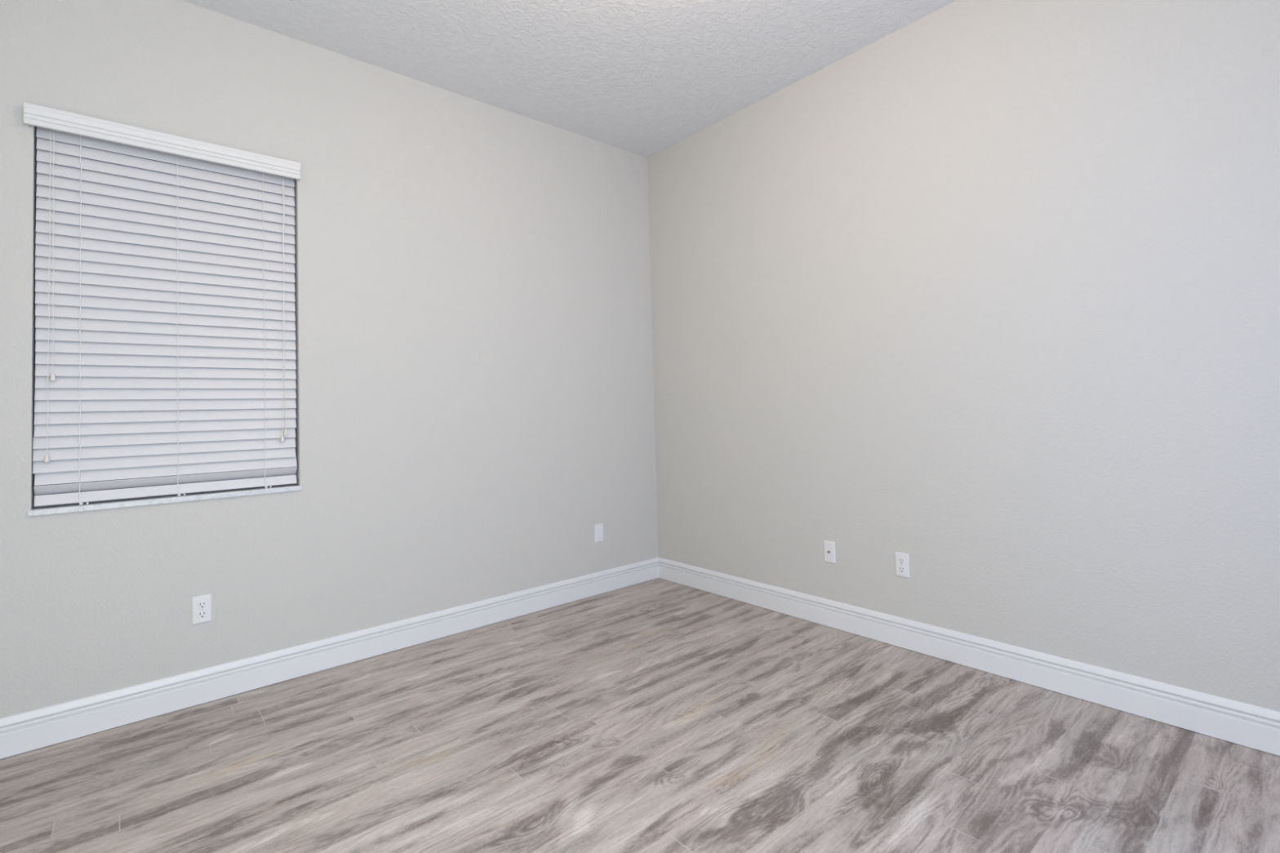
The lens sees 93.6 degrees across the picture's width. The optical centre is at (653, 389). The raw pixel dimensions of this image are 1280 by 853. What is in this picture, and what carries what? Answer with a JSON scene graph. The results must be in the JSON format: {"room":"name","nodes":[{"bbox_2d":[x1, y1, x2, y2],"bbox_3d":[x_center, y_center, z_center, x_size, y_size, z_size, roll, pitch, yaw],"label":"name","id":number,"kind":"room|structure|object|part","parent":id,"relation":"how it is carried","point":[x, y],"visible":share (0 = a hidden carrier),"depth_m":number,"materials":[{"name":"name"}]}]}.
{"room":"empty room","nodes":[
{"label":"empty room","id":0,"kind":"room"},
{"bbox_2d":[0,0,658,718],"bbox_3d":[-1.421,-0.166,2.958,4.000,2.845,0.200,0,-3,-41],"label":"wall","id":1,"kind":"structure","parent":0,"point":[474,390],"depth_m":2.85,"materials":[{"name":"grey paint"}]},
{"bbox_2d":[35,137,293,495],"bbox_3d":[-1.994,-0.286,2.522,0.830,1.432,0.040,0,-3,-41],"label":"window","id":2,"kind":"structure","parent":1,"relation":"in","point":[37,137],"depth_m":2.48,"materials":[{"name":"white"}]},
{"bbox_2d":[23,102,300,506],"bbox_3d":[-1.912,-0.295,2.416,0.857,1.436,0.098,0,-3,-41],"label":"window blind","id":3,"kind":"object","parent":2,"relation":"attached to","point":[150,366],"visible":1,"depth_m":2.39,"materials":[{"name":"white plastic"}]},
{"bbox_3d":[-2.191,-0.355,2.177,0.008,1.177,0.006,0,-3,-41],"label":"tilt cord","id":4,"kind":"part","parent":3,"relation":"part of","materials":[{"name":"white plastic"}]},
{"bbox_3d":[-2.186,-0.500,2.190,0.005,0.885,0.006,0,-3,-41],"label":"tilt cord","id":5,"kind":"part","parent":3,"relation":"part of","materials":[{"name":"white plastic"}]},
{"bbox_3d":[-2.134,-0.274,2.238,0.005,1.386,0.010,0,-3,-41],"label":"ladder cord","id":6,"kind":"part","parent":3,"relation":"part of","materials":[{"name":"white fabric"}]},
{"bbox_3d":[-1.903,0.398,2.415,0.818,0.039,0.012,0,-20,-41],"label":"rail","id":7,"kind":"part","parent":3,"relation":"part of","materials":[{"name":"white plastic"}]},
{"bbox_3d":[-1.921,-0.273,2.426,0.005,1.386,0.010,0,-3,-41],"label":"ladder cord","id":8,"kind":"part","parent":3,"relation":"part of","materials":[{"name":"white fabric"}]},
{"bbox_3d":[-1.698,-0.273,2.621,0.005,1.386,0.010,0,-3,-41],"label":"ladder cord","id":9,"kind":"part","parent":3,"relation":"part of","materials":[{"name":"white fabric"}]},
{"bbox_3d":[-1.640,-0.370,2.662,0.015,1.145,0.006,0,-3,-41],"label":"lift cord","id":10,"kind":"part","parent":3,"relation":"part of","materials":[{"name":"white fabric"}]},
{"bbox_3d":[-1.638,-0.384,2.665,0.008,1.117,0.006,0,-3,-41],"label":"lift cord","id":11,"kind":"part","parent":3,"relation":"part of","materials":[{"name":"white fabric"}]},
{"bbox_3d":[-2.004,-0.627,2.533,0.760,0.680,0.005,0,-3,-41],"label":"pane","id":12,"kind":"part","parent":2,"relation":"part of","materials":[{"name":"white glass"}]},
{"bbox_3d":[-1.985,0.074,2.510,0.760,0.642,0.005,0,-3,-41],"label":"pane","id":13,"kind":"part","parent":2,"relation":"part of","materials":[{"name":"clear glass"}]},
{"bbox_2d":[27,484,302,516],"bbox_3d":[-1.935,0.437,2.452,0.843,0.021,0.191,0,-3,-41],"label":"trim","id":14,"kind":"structure","parent":1,"relation":"attached to","point":[105,504],"depth_m":2.35,"materials":[{"name":"wood"}]},
{"bbox_2d":[191,593,212,624],"bbox_3d":[-1.814,0.881,2.415,0.064,0.110,0.008,0,-3,-41],"label":"power outlet","id":15,"kind":"object","parent":1,"relation":"attached to","point":[202,606],"visible":1,"depth_m":2.41,"materials":[{"name":"white plastic"}]},
{"bbox_2d":[196,610,207,617],"bbox_3d":[-1.812,0.900,2.412,0.034,0.028,0.003,0,-3,-41],"label":"receptacle","id":16,"kind":"object","parent":15,"relation":"attached to","point":[200,614],"depth_m":2.41,"materials":[{"name":"white plastic"}]},
{"bbox_2d":[196,600,207,608],"bbox_3d":[-1.813,0.862,2.414,0.034,0.028,0.003,0,-3,-41],"label":"receptacle","id":17,"kind":"object","parent":15,"relation":"attached to","point":[200,604],"depth_m":2.41,"materials":[{"name":"white plastic"}]},
{"bbox_2d":[0,557,658,759],"bbox_3d":[-1.313,1.184,2.832,3.600,0.131,0.016,0,-3,-41],"label":"baseboard","id":18,"kind":"structure","parent":1,"relation":"attached to","point":[26,731],"depth_m":2.56,"materials":[{"name":"white wood"}]},
{"bbox_2d":[594,523,603,542],"bbox_3d":[-0.336,0.884,3.714,0.064,0.110,0.007,0,-3,-41],"label":"wall plate","id":19,"kind":"object","parent":1,"relation":"attached to","point":[598,528],"visible":1,"depth_m":3.71,"materials":[{"name":"white plastic"}]},
{"bbox_2d":[181,0,956,157],"bbox_3d":[-0.110,-1.725,1.469,4.000,0.100,4.300,0,-3,-41],"label":"ceiling","id":20,"kind":"structure","parent":0,"point":[642,77],"depth_m":2.83,"materials":[{"name":"white paint"}]},
{"bbox_2d":[0,577,1279,852],"bbox_3d":[-0.030,1.167,1.373,4.000,0.001,4.300,0,-3,-41],"label":"floor","id":21,"kind":"structure","parent":0,"point":[658,715],"depth_m":1.93,"materials":[{"name":"laminate"}]},
{"bbox_2d":[647,0,1279,711],"bbox_3d":[1.424,-0.256,2.600,0.200,2.845,4.100,0,-3,-41],"label":"wall","id":22,"kind":"structure","parent":0,"point":[986,294],"depth_m":2.46,"materials":[{"name":"grey paint"}]},
{"bbox_2d":[823,540,835,564],"bbox_3d":[0.887,0.822,3.046,0.016,0.110,0.064,0,-3,-41],"label":"cable jack","id":23,"kind":"object","parent":22,"relation":"attached to","point":[828,546],"visible":1,"depth_m":3.04,"materials":[{"name":"white plastic"}]},
{"bbox_2d":[894,551,909,577],"bbox_3d":[1.140,0.805,2.763,0.008,0.110,0.064,0,-3,-41],"label":"power outlet","id":24,"kind":"object","parent":22,"relation":"attached to","point":[902,562],"visible":1,"depth_m":2.76,"materials":[{"name":"white plastic"}]},
{"bbox_2d":[897,565,905,573],"bbox_3d":[1.139,0.824,2.761,0.003,0.028,0.034,0,-3,-41],"label":"receptacle","id":25,"kind":"object","parent":24,"relation":"attached to","point":[901,569],"depth_m":2.76,"materials":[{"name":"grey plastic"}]},
{"bbox_2d":[897,557,905,564],"bbox_3d":[1.138,0.785,2.762,0.003,0.028,0.034,0,-3,-41],"label":"receptacle","id":26,"kind":"object","parent":24,"relation":"attached to","point":[900,560],"depth_m":2.76,"materials":[{"name":"grey plastic"}]},
{"bbox_2d":[658,557,1279,755],"bbox_3d":[1.314,1.102,2.559,0.016,0.131,3.900,0,-3,-41],"label":"baseboard","id":27,"kind":"structure","parent":22,"relation":"attached to","point":[1256,727],"depth_m":2.38,"materials":[{"name":"white wood"}]}
]}

